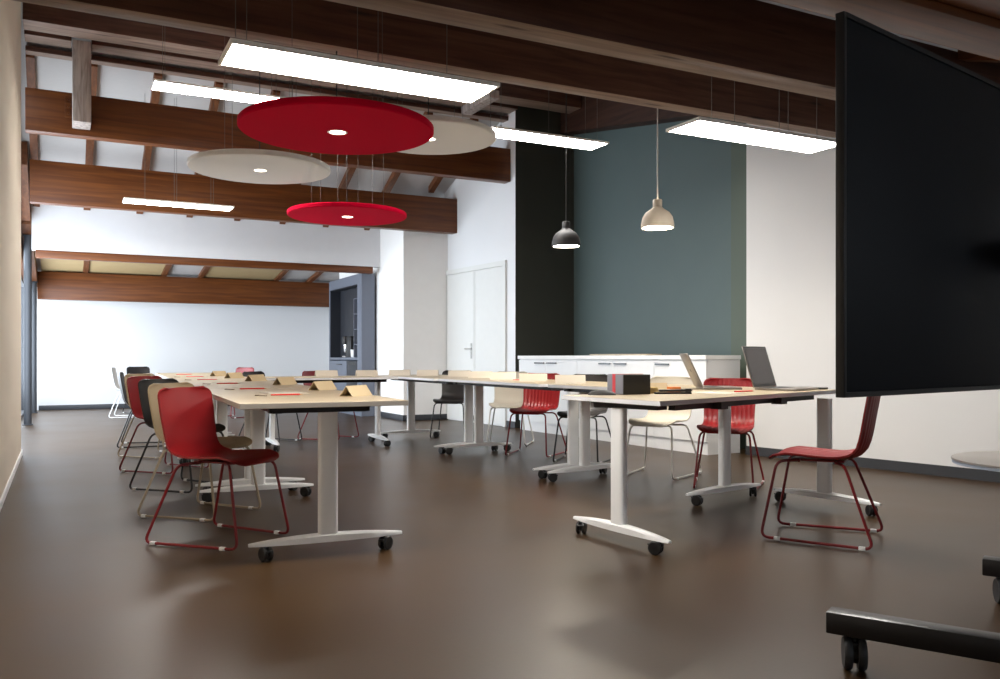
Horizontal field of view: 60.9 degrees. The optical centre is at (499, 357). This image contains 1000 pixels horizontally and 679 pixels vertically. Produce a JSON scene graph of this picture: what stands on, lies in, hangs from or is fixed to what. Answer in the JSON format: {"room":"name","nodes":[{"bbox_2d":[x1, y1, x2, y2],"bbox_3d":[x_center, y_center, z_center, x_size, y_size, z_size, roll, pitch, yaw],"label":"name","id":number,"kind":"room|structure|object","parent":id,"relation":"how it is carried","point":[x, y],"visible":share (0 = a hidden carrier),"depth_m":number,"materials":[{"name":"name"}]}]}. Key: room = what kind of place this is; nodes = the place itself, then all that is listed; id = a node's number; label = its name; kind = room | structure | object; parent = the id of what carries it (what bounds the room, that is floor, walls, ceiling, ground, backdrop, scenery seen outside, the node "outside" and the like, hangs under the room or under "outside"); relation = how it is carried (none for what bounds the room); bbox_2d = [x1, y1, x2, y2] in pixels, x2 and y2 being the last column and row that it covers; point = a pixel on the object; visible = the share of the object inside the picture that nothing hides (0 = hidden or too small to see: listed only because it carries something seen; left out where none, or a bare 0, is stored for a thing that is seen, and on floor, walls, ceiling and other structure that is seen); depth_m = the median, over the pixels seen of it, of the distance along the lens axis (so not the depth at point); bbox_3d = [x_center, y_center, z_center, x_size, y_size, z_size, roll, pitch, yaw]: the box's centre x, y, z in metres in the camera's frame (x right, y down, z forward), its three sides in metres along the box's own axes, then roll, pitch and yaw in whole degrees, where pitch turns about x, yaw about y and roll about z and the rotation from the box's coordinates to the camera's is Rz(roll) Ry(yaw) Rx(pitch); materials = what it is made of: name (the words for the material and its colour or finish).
{"room":"meeting room","nodes":[
{"label":"meeting room","id":0,"kind":"room"},
{"bbox_2d":[0,0,20,497],"bbox_3d":[-1.891,-1.480,2.636,0.260,4.850,12.420,0,0,-27],"label":"wall","id":1,"kind":"structure","parent":0,"point":[10,10],"depth_m":6.48,"materials":[{"name":"beige paint"}]},
{"bbox_2d":[0,450,22,510],"bbox_3d":[-1.770,0.917,2.698,0.012,0.055,12.420,0,0,-27],"label":"baseboard","id":2,"kind":"structure","parent":1,"relation":"attached to","point":[4,494],"depth_m":6.25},
{"bbox_2d":[37,299,328,409],"bbox_3d":[-5.836,-0.330,16.542,6.020,2.550,0.150,0,0,-27],"label":"wall","id":3,"kind":"structure","parent":0,"point":[79,342],"depth_m":16.14,"materials":[{"name":"white paint"}]},
{"bbox_2d":[39,404,229,409],"bbox_3d":[-5.740,0.902,16.499,5.650,0.085,0.015,0,0,-27],"label":"baseboard","id":4,"kind":"structure","parent":3,"relation":"attached to","point":[87,406],"depth_m":15.51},
{"bbox_2d":[32,204,379,267],"bbox_3d":[-4.112,-1.810,12.536,4.895,0.730,0.150,0,0,-27],"label":"wall","id":5,"kind":"structure","parent":0,"point":[54,228],"depth_m":12.32,"materials":[{"name":"grey paint"}]},
{"bbox_2d":[35,250,372,273],"bbox_3d":[-4.150,-1.391,12.517,4.720,0.103,0.130,0,0,-27],"label":"edge timber","id":6,"kind":"object","parent":5,"relation":"attached to","point":[41,254],"visible":1,"depth_m":12.32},
{"bbox_2d":[339,229,447,414],"bbox_3d":[-1.828,-0.710,14.319,0.820,3.310,3.280,0,0,-27],"label":"wall pillar","id":7,"kind":"structure","parent":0,"point":[410,278],"depth_m":12.89,"materials":[{"name":"white paint"}]},
{"bbox_2d":[403,414,446,420],"bbox_3d":[-1.103,0.902,12.839,0.770,0.085,0.015,0,0,-27],"label":"baseboard","id":8,"kind":"structure","parent":7,"relation":"attached to","point":[425,416],"depth_m":12.84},
{"bbox_2d":[445,111,514,425],"bbox_3d":[-0.246,-1.272,12.286,0.180,4.435,2.007,0,0,-32],"label":"wall","id":9,"kind":"structure","parent":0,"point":[485,233],"depth_m":11.96,"materials":[{"name":"white paint"}]},
{"bbox_2d":[30,159,456,233],"bbox_3d":[-3.151,-2.120,11.542,5.660,0.510,0.160,0,0,-27],"label":"beam","id":10,"kind":"structure","parent":9,"relation":"attached to","point":[51,182],"depth_m":11.09,"materials":[{"name":"wood"}]},
{"bbox_2d":[25,45,507,122],"bbox_3d":[-2.450,-3.248,10.294,5.760,0.057,0.140,0,0,-27],"label":"ceiling beam","id":11,"kind":"structure","parent":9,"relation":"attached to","point":[30,50],"depth_m":9.95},
{"bbox_2d":[25,87,509,183],"bbox_3d":[-2.440,-2.598,10.243,5.730,0.445,0.160,0,0,-27],"label":"beam","id":12,"kind":"structure","parent":9,"relation":"attached to","point":[112,119],"depth_m":9.61,"materials":[{"name":"wood"}]},
{"bbox_2d":[65,39,90,129],"bbox_3d":[-4.434,-2.860,8.930,0.242,0.840,0.338,0,0,-27],"label":"timber post","id":13,"kind":"object","parent":12,"relation":"attached to","point":[78,105],"visible":1,"depth_m":8.80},
{"bbox_2d":[446,260,506,426],"bbox_3d":[-0.403,-0.190,12.298,0.074,2.270,1.760,0,0,-32],"label":"door","id":14,"kind":"structure","parent":9,"relation":"attached to","point":[476,296],"depth_m":12.18,"materials":[{"name":"wood"}]},
{"bbox_2d":[21,0,957,282],"bbox_3d":[-0.271,-2.710,7.908,8.020,2.590,20.300,0,0,-27],"label":"ceiling","id":15,"kind":"structure","parent":0,"point":[53,74],"depth_m":10.49,"materials":[{"name":"paint"}]},
{"bbox_2d":[21,141,29,220],"bbox_3d":[-6.043,-2.216,10.779,0.120,0.796,1.140,0,0,-27],"label":"beam","id":16,"kind":"structure","parent":15,"relation":"attached to","point":[25,187],"depth_m":10.68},
{"bbox_2d":[25,52,39,206],"bbox_3d":[-5.603,-2.656,10.210,0.085,1.278,2.605,0,0,-27],"label":"rafter","id":17,"kind":"object","parent":15,"relation":"attached to","point":[30,59],"visible":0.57,"depth_m":9.39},
{"bbox_2d":[24,30,71,47],"bbox_3d":[-4.693,-3.335,8.831,0.430,0.100,0.240,0,0,-27],"label":"ceiling beam","id":18,"kind":"structure","parent":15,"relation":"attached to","point":[30,36],"depth_m":8.78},
{"bbox_2d":[40,259,83,272],"bbox_3d":[-6.888,-1.785,13.382,0.650,0.578,3.800,0,0,-27],"label":"board","id":19,"kind":"object","parent":15,"relation":"attached to","point":[47,265],"visible":0.14,"depth_m":14.59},
{"bbox_2d":[84,64,97,209],"bbox_3d":[-5.061,-2.656,10.490,0.085,1.278,2.605,0,0,-27],"label":"rafter","id":20,"kind":"object","parent":15,"relation":"attached to","point":[94,67],"visible":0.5,"depth_m":10.40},
{"bbox_2d":[88,261,165,275],"bbox_3d":[-5.986,-1.785,13.848,1.200,0.578,3.800,0,0,-27],"label":"board","id":21,"kind":"object","parent":15,"relation":"attached to","point":[96,267],"visible":0.21,"depth_m":15.05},
{"bbox_2d":[136,73,161,213],"bbox_3d":[-4.470,-2.656,10.795,0.085,1.278,2.605,0,0,-27],"label":"rafter","id":22,"kind":"object","parent":15,"relation":"attached to","point":[155,95],"visible":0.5,"depth_m":10.74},
{"bbox_2d":[122,102,233,210],"bbox_3d":[-3.751,-2.408,9.937,1.200,1.255,0.300,0,0,-27],"label":"lamp","id":23,"kind":"object","parent":15,"relation":"hanging from","point":[128,200],"visible":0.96,"depth_m":9.90,"materials":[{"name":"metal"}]},
{"bbox_2d":[124,199,232,210],"bbox_3d":[-3.751,-1.784,9.937,1.176,0.005,0.276,0,0,-27],"label":"diffuser","id":24,"kind":"object","parent":23,"relation":"attached to","point":[213,206],"depth_m":9.90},
{"bbox_2d":[37,271,328,306],"bbox_3d":[-5.539,-1.255,16.087,5.650,0.480,0.170,0,0,-27],"label":"beam","id":25,"kind":"structure","parent":15,"relation":"attached to","point":[50,285],"depth_m":15.77,"materials":[{"name":"wood"}]},
{"bbox_2d":[186,82,222,217],"bbox_3d":[-3.879,-2.656,11.101,0.085,1.278,2.605,0,0,-27],"label":"rafter","id":26,"kind":"object","parent":15,"relation":"attached to","point":[216,84],"visible":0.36,"depth_m":10.23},
{"bbox_2d":[150,26,284,103],"bbox_3d":[-2.643,-3.061,8.033,1.200,1.153,0.300,0,0,-27],"label":"lamp","id":27,"kind":"object","parent":15,"relation":"hanging from","point":[164,85],"visible":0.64,"depth_m":7.96,"materials":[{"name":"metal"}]},
{"bbox_2d":[152,81,277,102],"bbox_3d":[-2.643,-2.490,8.033,1.176,0.005,0.276,0,0,-27],"label":"diffuser","id":28,"kind":"object","parent":27,"relation":"attached to","point":[165,86],"depth_m":7.98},
{"bbox_2d":[204,267,281,280],"bbox_3d":[-4.209,-1.785,14.766,1.300,0.578,3.800,0,0,-27],"label":"board","id":29,"kind":"object","parent":15,"relation":"attached to","point":[213,272],"visible":0.07,"depth_m":15.98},
{"bbox_2d":[187,72,330,183],"bbox_3d":[-2.084,-2.527,7.388,1.200,1.806,1.200,0,0,-27],"label":"lamp","id":30,"kind":"object","parent":15,"relation":"hanging from","point":[257,166],"visible":0.99,"depth_m":7.24,"materials":[{"name":"beige fabric"}]},
{"bbox_2d":[22,2,580,113],"bbox_3d":[-1.851,-3.408,9.861,6.425,0.245,0.300,0,0,-27],"label":"ceiling beam","id":31,"kind":"structure","parent":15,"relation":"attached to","point":[38,18],"depth_m":8.87,"materials":[{"name":"wood"}]},
{"bbox_2d":[461,90,498,114],"bbox_3d":[-0.256,-3.235,10.798,0.140,0.099,0.820,0,0,-27],"label":"tie timber","id":32,"kind":"object","parent":31,"relation":"attached to","point":[467,109],"visible":0.87,"depth_m":10.74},
{"bbox_2d":[91,40,517,113],"bbox_3d":[-2.075,-3.335,10.184,5.085,0.100,0.240,0,0,-27],"label":"ceiling beam","id":33,"kind":"structure","parent":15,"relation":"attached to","point":[96,46],"depth_m":9.60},
{"bbox_2d":[237,12,433,154],"bbox_3d":[-1.015,-2.014,5.306,1.200,1.219,1.200,0,0,-27],"label":"lamp","id":34,"kind":"object","parent":15,"relation":"hanging from","point":[314,124],"visible":0.99,"depth_m":5.17,"materials":[{"name":"red fabric"}]},
{"bbox_2d":[323,167,355,226],"bbox_3d":[-2.107,-2.656,12.016,0.085,1.278,2.605,0,0,-27],"label":"rafter","id":35,"kind":"object","parent":15,"relation":"attached to","point":[346,179],"visible":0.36,"depth_m":12.15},
{"bbox_2d":[287,89,406,225],"bbox_3d":[-1.556,-2.594,8.674,1.200,2.323,1.200,0,0,-27],"label":"lamp","id":36,"kind":"object","parent":15,"relation":"hanging from","point":[328,213],"visible":0.97,"depth_m":8.53,"materials":[{"name":"red fabric"}]},
{"bbox_2d":[218,0,499,103],"bbox_3d":[-0.600,-1.626,3.765,1.200,0.763,0.300,0,0,-27],"label":"lamp","id":37,"kind":"object","parent":15,"relation":"hanging from","point":[238,53],"visible":0.98,"depth_m":3.72,"materials":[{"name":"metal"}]},
{"bbox_2d":[222,44,494,101],"bbox_3d":[-0.600,-1.250,3.765,1.176,0.005,0.276,0,0,-27],"label":"diffuser","id":38,"kind":"object","parent":37,"relation":"attached to","point":[267,58],"depth_m":3.72,"materials":[{"name":"plastic"}]},
{"bbox_2d":[364,112,432,229],"bbox_3d":[-1.516,-2.656,12.322,0.085,1.278,2.605,0,0,-27],"label":"rafter","id":39,"kind":"object","parent":15,"relation":"attached to","point":[394,176],"visible":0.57,"depth_m":12.42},
{"bbox_2d":[13,0,835,137],"bbox_3d":[0.151,-2.197,5.926,6.370,0.555,0.150,0,0,-27],"label":"ceiling beam","id":40,"kind":"structure","parent":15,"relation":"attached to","point":[323,26],"depth_m":5.68,"materials":[{"name":"wood"}]},
{"bbox_2d":[399,70,495,154],"bbox_3d":[-0.581,-2.425,6.983,1.100,1.267,1.100,0,0,-27],"label":"lamp","id":41,"kind":"object","parent":15,"relation":"hanging from","point":[452,135],"visible":0.51,"depth_m":6.93,"materials":[{"name":"beige fabric"}]},
{"bbox_2d":[428,118,478,192],"bbox_3d":[-0.686,-2.893,12.163,0.085,0.805,1.560,0,0,-27],"label":"rafter","id":42,"kind":"object","parent":15,"relation":"attached to","point":[436,181],"visible":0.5,"depth_m":12.67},
{"bbox_2d":[490,80,608,150],"bbox_3d":[0.407,-2.515,7.707,1.200,1.080,0.300,0,0,-27],"label":"lamp","id":43,"kind":"object","parent":15,"relation":"hanging from","point":[507,133],"visible":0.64,"depth_m":7.67,"materials":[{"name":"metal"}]},
{"bbox_2d":[493,128,604,149],"bbox_3d":[0.407,-1.980,7.707,1.176,0.005,0.276,0,0,-27],"label":"diffuser","id":44,"kind":"object","parent":43,"relation":"attached to","point":[522,135],"depth_m":7.70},
{"bbox_2d":[552,93,580,247],"bbox_3d":[0.588,-1.965,7.553,0.255,1.960,0.255,0,0,-27],"label":"pendant lamp","id":45,"kind":"object","parent":15,"relation":"hanging from","point":[566,237],"visible":0.94,"depth_m":7.49,"materials":[{"name":"grey plastic"}]},
{"bbox_2d":[641,108,673,230],"bbox_3d":[1.218,-1.773,6.573,0.255,1.545,0.255,0,0,-27],"label":"pendant lamp","id":46,"kind":"object","parent":15,"relation":"hanging from","point":[657,218],"visible":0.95,"depth_m":6.51,"materials":[{"name":"beige plastic"}]},
{"bbox_2d":[325,0,999,100],"bbox_3d":[1.156,-1.637,4.340,6.700,0.365,0.170,0,0,-27],"label":"ceiling beam","id":47,"kind":"structure","parent":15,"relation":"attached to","point":[755,42],"depth_m":4.13,"materials":[{"name":"wood"}]},
{"bbox_2d":[666,76,835,153],"bbox_3d":[1.598,-1.726,5.250,1.200,0.742,0.300,0,0,-27],"label":"lamp","id":48,"kind":"object","parent":15,"relation":"hanging from","point":[703,127],"visible":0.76,"depth_m":5.20,"materials":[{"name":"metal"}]},
{"bbox_2d":[669,120,835,152],"bbox_3d":[1.598,-1.359,5.250,1.176,0.005,0.276,0,0,-27],"label":"diffuser","id":49,"kind":"object","parent":48,"relation":"attached to","point":[722,130],"depth_m":5.20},
{"bbox_2d":[768,0,999,59],"bbox_3d":[1.714,-1.370,3.402,6.830,0.090,0.230,0,0,-27],"label":"ceiling beam","id":50,"kind":"structure","parent":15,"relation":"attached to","point":[932,21],"depth_m":3.34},
{"bbox_2d":[936,0,999,18],"bbox_3d":[1.884,-1.383,3.118,6.870,0.055,0.410,0,0,-27],"label":"ceiling beam","id":51,"kind":"structure","parent":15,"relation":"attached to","point":[991,8],"depth_m":3.27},
{"bbox_2d":[958,50,999,62],"bbox_3d":[2.961,-1.661,4.682,0.085,0.383,0.880,0,0,-27],"label":"rafter","id":52,"kind":"object","parent":15,"relation":"attached to","point":[962,55],"visible":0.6,"depth_m":4.98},
{"bbox_2d":[0,406,999,678],"bbox_3d":[-0.285,0.995,7.957,8.000,0.100,20.600,0,0,-27],"label":"floor","id":53,"kind":"structure","parent":0,"point":[489,574],"depth_m":3.84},
{"bbox_2d":[21,276,23,419],"bbox_3d":[-7.389,-0.147,13.066,0.070,2.183,2.900,0,0,-27],"label":"window","id":54,"kind":"structure","parent":53,"relation":"on","point":[22,280],"depth_m":14.31,"materials":[{"name":"grey metal"}]},
{"bbox_2d":[22,234,32,425],"bbox_3d":[-6.608,-0.383,11.894,0.130,2.656,0.130,0,0,-27],"label":"steel post","id":55,"kind":"object","parent":53,"relation":"on","point":[27,238],"visible":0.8,"depth_m":11.85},
{"bbox_2d":[21,204,36,280],"bbox_3d":[-7.248,-1.652,13.111,0.120,0.838,3.850,0,0,-27],"label":"beam","id":56,"kind":"structure","parent":55,"relation":"on","point":[26,226],"depth_m":11.80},
{"bbox_2d":[32,281,37,412],"bbox_3d":[-7.940,-0.173,14.470,0.130,2.236,0.130,0,0,-27],"label":"steel post","id":57,"kind":"object","parent":53,"relation":"on","point":[34,283],"visible":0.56,"depth_m":14.44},
{"bbox_2d":[109,367,135,417],"bbox_3d":[-5.885,0.549,13.503,0.556,0.788,0.512,0,0,-15],"label":"shell chair","id":58,"kind":"object","parent":53,"relation":"on","point":[112,369],"visible":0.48,"depth_m":13.51,"materials":[{"name":"white plastic"}]},
{"bbox_2d":[122,366,149,412],"bbox_3d":[-6.053,0.549,14.419,0.512,0.788,0.556,0,0,-42],"label":"shell chair","id":59,"kind":"object","parent":53,"relation":"on","point":[130,370],"visible":0.2,"depth_m":14.60,"materials":[{"name":"black plastic"}]},
{"bbox_2d":[117,372,165,447],"bbox_3d":[-3.800,0.549,9.122,0.556,0.788,0.512,0,0,-19],"label":"shell chair","id":60,"kind":"object","parent":53,"relation":"on","point":[120,374],"visible":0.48,"depth_m":8.94,"materials":[{"name":"white plastic"}]},
{"bbox_2d":[117,373,168,458],"bbox_3d":[-3.283,0.549,8.176,0.556,0.788,0.512,0,0,24],"label":"shell chair","id":61,"kind":"object","parent":53,"relation":"on","point":[126,376],"visible":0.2,"depth_m":8.08,"materials":[{"name":"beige plastic"}]},
{"bbox_2d":[119,375,208,473],"bbox_3d":[-2.804,0.549,7.140,0.556,0.788,0.512,0,0,24],"label":"shell chair","id":62,"kind":"object","parent":53,"relation":"on","point":[132,381],"visible":0.3,"depth_m":7.10,"materials":[{"name":"red plastic"}]},
{"bbox_2d":[129,378,232,492],"bbox_3d":[-2.299,0.549,6.174,0.556,0.788,0.512,0,0,24],"label":"shell chair","id":63,"kind":"object","parent":53,"relation":"on","point":[143,384],"visible":0.33,"depth_m":6.12,"materials":[{"name":"black plastic"}]},
{"bbox_2d":[155,373,231,433],"bbox_3d":[-3.779,0.575,10.474,0.780,0.740,2.035,0,0,-24],"label":"conference table","id":64,"kind":"object","parent":53,"relation":"on","point":[162,375],"visible":0.05,"depth_m":10.25,"materials":[{"name":"brown wood"}]},
{"bbox_2d":[137,382,260,521],"bbox_3d":[-1.807,0.549,5.157,0.556,0.788,0.512,0,0,23],"label":"shell chair","id":65,"kind":"object","parent":53,"relation":"on","point":[231,442],"visible":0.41,"depth_m":5.11,"materials":[{"name":"beige plastic"}]},
{"bbox_2d":[164,376,246,458],"bbox_3d":[-2.924,0.575,8.597,0.780,0.740,2.035,0,0,-24],"label":"conference table","id":66,"kind":"object","parent":53,"relation":"on","point":[178,378],"visible":0.04,"depth_m":8.30,"materials":[{"name":"brown wood"}]},
{"bbox_2d":[145,386,288,550],"bbox_3d":[-1.451,0.549,4.418,0.556,0.788,0.512,0,0,23],"label":"shell chair","id":67,"kind":"object","parent":53,"relation":"on","point":[187,417],"visible":1,"depth_m":4.48,"materials":[{"name":"red plastic"}]},
{"bbox_2d":[177,380,309,490],"bbox_3d":[-2.070,0.575,6.720,0.780,0.740,2.035,0,0,-24],"label":"conference table","id":68,"kind":"object","parent":53,"relation":"on","point":[221,408],"visible":0.29,"depth_m":6.05,"materials":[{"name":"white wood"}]},
{"bbox_2d":[273,377,296,384],"bbox_3d":[-1.615,0.176,6.392,0.080,0.056,0.210,0,0,21],"label":"tent card","id":69,"kind":"object","parent":68,"relation":"on","point":[280,380],"visible":0.93,"depth_m":6.36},
{"bbox_2d":[238,371,301,441],"bbox_3d":[-2.567,0.549,9.514,0.556,0.788,0.512,0,0,23],"label":"shell chair","id":70,"kind":"object","parent":53,"relation":"on","point":[245,374],"visible":0.14,"depth_m":9.59,"materials":[{"name":"black plastic"}]},
{"bbox_2d":[199,387,407,561],"bbox_3d":[-1.207,0.575,4.846,0.800,0.740,2.035,0,0,-24],"label":"conference table","id":71,"kind":"object","parent":53,"relation":"on","point":[327,403],"visible":0.97,"depth_m":4.08,"materials":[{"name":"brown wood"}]},
{"bbox_2d":[309,381,336,390],"bbox_3d":[-1.118,0.176,5.365,0.080,0.056,0.210,0,0,21],"label":"tent card","id":72,"kind":"object","parent":71,"relation":"on","point":[316,385],"visible":1,"depth_m":5.33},
{"bbox_2d":[339,385,371,396],"bbox_3d":[-0.767,0.176,4.534,0.080,0.056,0.210,0,0,21],"label":"tent card","id":73,"kind":"object","parent":71,"relation":"on","point":[355,390],"visible":1,"depth_m":4.50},
{"bbox_2d":[297,371,358,439],"bbox_3d":[-1.991,0.549,9.902,0.556,0.788,0.512,0,0,23],"label":"shell chair","id":74,"kind":"object","parent":53,"relation":"on","point":[304,373],"visible":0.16,"depth_m":9.92,"materials":[{"name":"red plastic"}]},
{"bbox_2d":[265,376,397,451],"bbox_3d":[-1.865,0.575,9.054,1.380,0.740,0.780,0,0,-24],"label":"conference table","id":75,"kind":"object","parent":53,"relation":"on","point":[271,439],"visible":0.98,"depth_m":8.93,"materials":[{"name":"brown wood"}]},
{"bbox_2d":[315,370,337,376],"bbox_3d":[-1.876,0.171,9.184,0.240,0.066,0.080,0,0,-24],"label":"tent card","id":76,"kind":"object","parent":75,"relation":"on","point":[318,373],"visible":0.9,"depth_m":9.16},
{"bbox_2d":[329,273,374,415],"bbox_3d":[-2.553,-0.205,14.479,0.240,2.300,1.850,0,0,-27],"label":"tall cabinet","id":77,"kind":"object","parent":53,"relation":"on","point":[351,298],"visible":0.74,"depth_m":14.17,"materials":[{"name":"blue laminate"}]},
{"bbox_2d":[342,336,353,356],"bbox_3d":[-2.559,-0.181,14.448,0.140,0.360,0.440,0,0,-27],"label":"coffee machine","id":78,"kind":"object","parent":77,"relation":"on","point":[347,341],"visible":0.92,"depth_m":14.33,"materials":[{"name":"black plastic"}]},
{"bbox_2d":[347,361,356,385],"bbox_3d":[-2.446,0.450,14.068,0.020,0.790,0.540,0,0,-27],"label":"fridge","id":79,"kind":"object","parent":77,"relation":"in","point":[351,365],"depth_m":14.07,"materials":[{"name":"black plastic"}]},
{"bbox_2d":[378,375,497,453],"bbox_3d":[-0.704,0.575,9.269,0.780,0.740,1.884,0,0,-26],"label":"conference table","id":80,"kind":"object","parent":53,"relation":"on","point":[468,389],"visible":0.8,"depth_m":8.71,"materials":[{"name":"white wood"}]},
{"bbox_2d":[430,370,473,437],"bbox_3d":[-0.563,0.549,10.156,0.512,0.788,0.556,0,0,11],"label":"shell chair","id":81,"kind":"object","parent":53,"relation":"on","point":[451,393],"visible":0.64,"depth_m":10.35,"materials":[{"name":"black plastic"}]},
{"bbox_2d":[486,371,533,445],"bbox_3d":[0.098,0.549,9.292,0.512,0.788,0.556,0,0,8],"label":"shell chair","id":82,"kind":"object","parent":53,"relation":"on","point":[503,397],"visible":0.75,"depth_m":9.49,"materials":[{"name":"beige plastic"}]},
{"bbox_2d":[438,378,610,478],"bbox_3d":[0.191,0.575,7.602,0.821,0.740,1.928,0,0,-28],"label":"conference table","id":83,"kind":"object","parent":53,"relation":"on","point":[478,383],"visible":0.82,"depth_m":7.04,"materials":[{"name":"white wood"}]},
{"bbox_2d":[468,371,492,377],"bbox_3d":[-0.194,0.171,8.477,0.240,0.066,0.080,0,0,3],"label":"tent card","id":84,"kind":"object","parent":83,"relation":"on","point":[472,374],"visible":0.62,"depth_m":8.46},
{"bbox_2d":[490,372,515,379],"bbox_3d":[0.029,0.171,7.917,0.240,0.066,0.080,0,0,3],"label":"tent card","id":85,"kind":"object","parent":83,"relation":"on","point":[493,375],"visible":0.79,"depth_m":7.90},
{"bbox_2d":[519,374,546,380],"bbox_3d":[0.287,0.171,7.330,0.240,0.066,0.080,0,0,3],"label":"tent card","id":86,"kind":"object","parent":83,"relation":"on","point":[522,377],"visible":0.81,"depth_m":7.31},
{"bbox_2d":[555,375,585,382],"bbox_3d":[0.558,0.171,6.761,0.240,0.066,0.080,0,0,3],"label":"tent card","id":87,"kind":"object","parent":83,"relation":"on","point":[558,378],"visible":0.86,"depth_m":6.74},
{"bbox_2d":[505,373,566,456],"bbox_3d":[0.341,0.549,8.294,0.512,0.788,0.556,0,0,21],"label":"shell chair","id":88,"kind":"object","parent":53,"relation":"on","point":[535,402],"visible":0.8,"depth_m":8.46,"materials":[{"name":"red plastic"}]},
{"bbox_2d":[519,359,577,435],"bbox_3d":[0.765,0.482,10.712,0.477,0.925,1.295,0,0,-31],"label":"base cabinet","id":89,"kind":"object","parent":53,"relation":"on","point":[559,366],"visible":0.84,"depth_m":10.54,"materials":[{"name":"white paint"}]},
{"bbox_2d":[518,355,740,358],"bbox_3d":[1.311,-0.002,9.791,0.475,0.042,3.438,0,0,-31],"label":"countertop","id":90,"kind":"structure","parent":89,"relation":"on","point":[591,356],"depth_m":9.11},
{"bbox_2d":[553,374,610,461],"bbox_3d":[0.764,0.549,7.781,0.512,0.788,0.556,0,0,21],"label":"shell chair","id":91,"kind":"object","parent":53,"relation":"on","point":[594,411],"visible":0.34,"depth_m":7.87,"materials":[{"name":"black plastic"}]},
{"bbox_2d":[577,359,655,447],"bbox_3d":[1.444,0.482,9.564,0.477,0.925,1.368,0,0,-31],"label":"base cabinet","id":92,"kind":"object","parent":53,"relation":"on","point":[584,366],"visible":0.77,"depth_m":9.31,"materials":[{"name":"white paint"}]},
{"bbox_2d":[547,383,760,505],"bbox_3d":[1.103,0.575,6.108,0.810,0.740,1.485,0,0,-36],"label":"conference table","id":93,"kind":"object","parent":53,"relation":"on","point":[724,415],"visible":0.74,"depth_m":5.76,"materials":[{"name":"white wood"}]},
{"bbox_2d":[679,353,741,389],"bbox_3d":[1.373,0.089,5.558,0.350,0.230,0.300,0,0,3],"label":"laptop","id":94,"kind":"object","parent":93,"relation":"on","point":[690,368],"visible":1,"depth_m":5.49,"materials":[{"name":"silver metal"}]},
{"bbox_2d":[627,376,701,479],"bbox_3d":[1.293,0.549,6.841,0.512,0.788,0.556,0,0,33],"label":"shell chair","id":95,"kind":"object","parent":53,"relation":"on","point":[654,418],"visible":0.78,"depth_m":6.95,"materials":[{"name":"beige plastic"}]},
{"bbox_2d":[654,359,739,454],"bbox_3d":[1.986,0.482,8.648,0.477,0.925,0.757,0,0,-31],"label":"base cabinet","id":96,"kind":"object","parent":53,"relation":"on","point":[705,368],"visible":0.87,"depth_m":8.41,"materials":[{"name":"white paint"}]},
{"bbox_2d":[562,389,881,554],"bbox_3d":[1.329,0.575,4.897,1.988,0.740,0.850,0,0,-35],"label":"conference table","id":97,"kind":"object","parent":53,"relation":"on","point":[619,404],"visible":0.94,"depth_m":4.42,"materials":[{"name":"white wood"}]},
{"bbox_2d":[607,374,649,394],"bbox_3d":[0.724,0.148,4.783,0.178,0.112,0.185,0,0,-20],"label":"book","id":98,"kind":"object","parent":97,"relation":"on","point":[624,384],"visible":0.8,"depth_m":4.71,"materials":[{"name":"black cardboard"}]},
{"bbox_2d":[654,389,691,393],"bbox_3d":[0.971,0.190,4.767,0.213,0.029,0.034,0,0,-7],"label":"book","id":99,"kind":"object","parent":97,"relation":"on","point":[661,391],"visible":1,"depth_m":4.75,"materials":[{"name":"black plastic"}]},
{"bbox_2d":[741,346,818,390],"bbox_3d":[1.780,0.066,5.403,0.364,0.276,0.330,0,0,43],"label":"laptop","id":100,"kind":"object","parent":97,"relation":"on","point":[760,371],"visible":1,"depth_m":5.46,"materials":[{"name":"silver metal"}]},
{"bbox_2d":[693,378,764,488],"bbox_3d":[1.670,0.549,6.257,0.512,0.788,0.556,0,0,20],"label":"shell chair","id":101,"kind":"object","parent":53,"relation":"on","point":[742,416],"visible":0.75,"depth_m":6.41,"materials":[{"name":"red plastic"}]},
{"bbox_2d":[761,396,882,550],"bbox_3d":[1.703,0.549,4.477,0.556,0.788,0.512,0,0,30],"label":"shell chair","id":102,"kind":"object","parent":53,"relation":"on","point":[801,453],"visible":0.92,"depth_m":4.39,"materials":[{"name":"red plastic"}]},
{"bbox_2d":[826,11,999,670],"bbox_3d":[1.611,0.074,2.612,2.108,1.742,0.769,0,0,-38],"label":"display stand","id":103,"kind":"object","parent":53,"relation":"on","point":[918,130],"visible":1,"depth_m":2.19,"materials":[{"name":"black metal"}]},
{"bbox_2d":[951,451,999,471],"bbox_3d":[2.533,0.710,3.921,0.800,0.470,0.800,0,0,-27],"label":"round side table","id":104,"kind":"object","parent":53,"relation":"on","point":[987,459],"visible":1,"depth_m":3.96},
{"bbox_2d":[515,106,573,427],"bbox_3d":[0.651,-1.277,11.700,1.100,4.444,0.190,0,0,-27],"label":"wall","id":105,"kind":"structure","parent":0,"point":[544,274],"depth_m":11.55,"materials":[{"name":"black paint"}]},
{"bbox_2d":[574,117,745,448],"bbox_3d":[2.006,-1.480,10.042,0.215,4.850,4.000,0,0,-27],"label":"wall","id":106,"kind":"structure","parent":0,"point":[637,290],"depth_m":10.08,"materials":[{"name":"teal paint"}]},
{"bbox_2d":[561,96,706,134],"bbox_3d":[1.728,-3.155,10.174,0.212,1.280,3.490,0,0,-27],"label":"wall plate","id":107,"kind":"object","parent":106,"relation":"attached to","point":[594,114],"visible":0.39,"depth_m":10.64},
{"bbox_2d":[746,123,999,468],"bbox_3d":[5.178,-1.004,4.536,0.565,3.899,9.365,0,0,-33],"label":"wall","id":108,"kind":"structure","parent":0,"point":[791,195],"depth_m":7.73,"materials":[{"name":"white paint"}]},
{"bbox_2d":[746,446,999,482],"bbox_3d":[5.136,0.902,4.498,0.144,0.085,9.345,0,0,-35],"label":"baseboard","id":109,"kind":"structure","parent":108,"relation":"attached to","point":[900,466],"depth_m":6.94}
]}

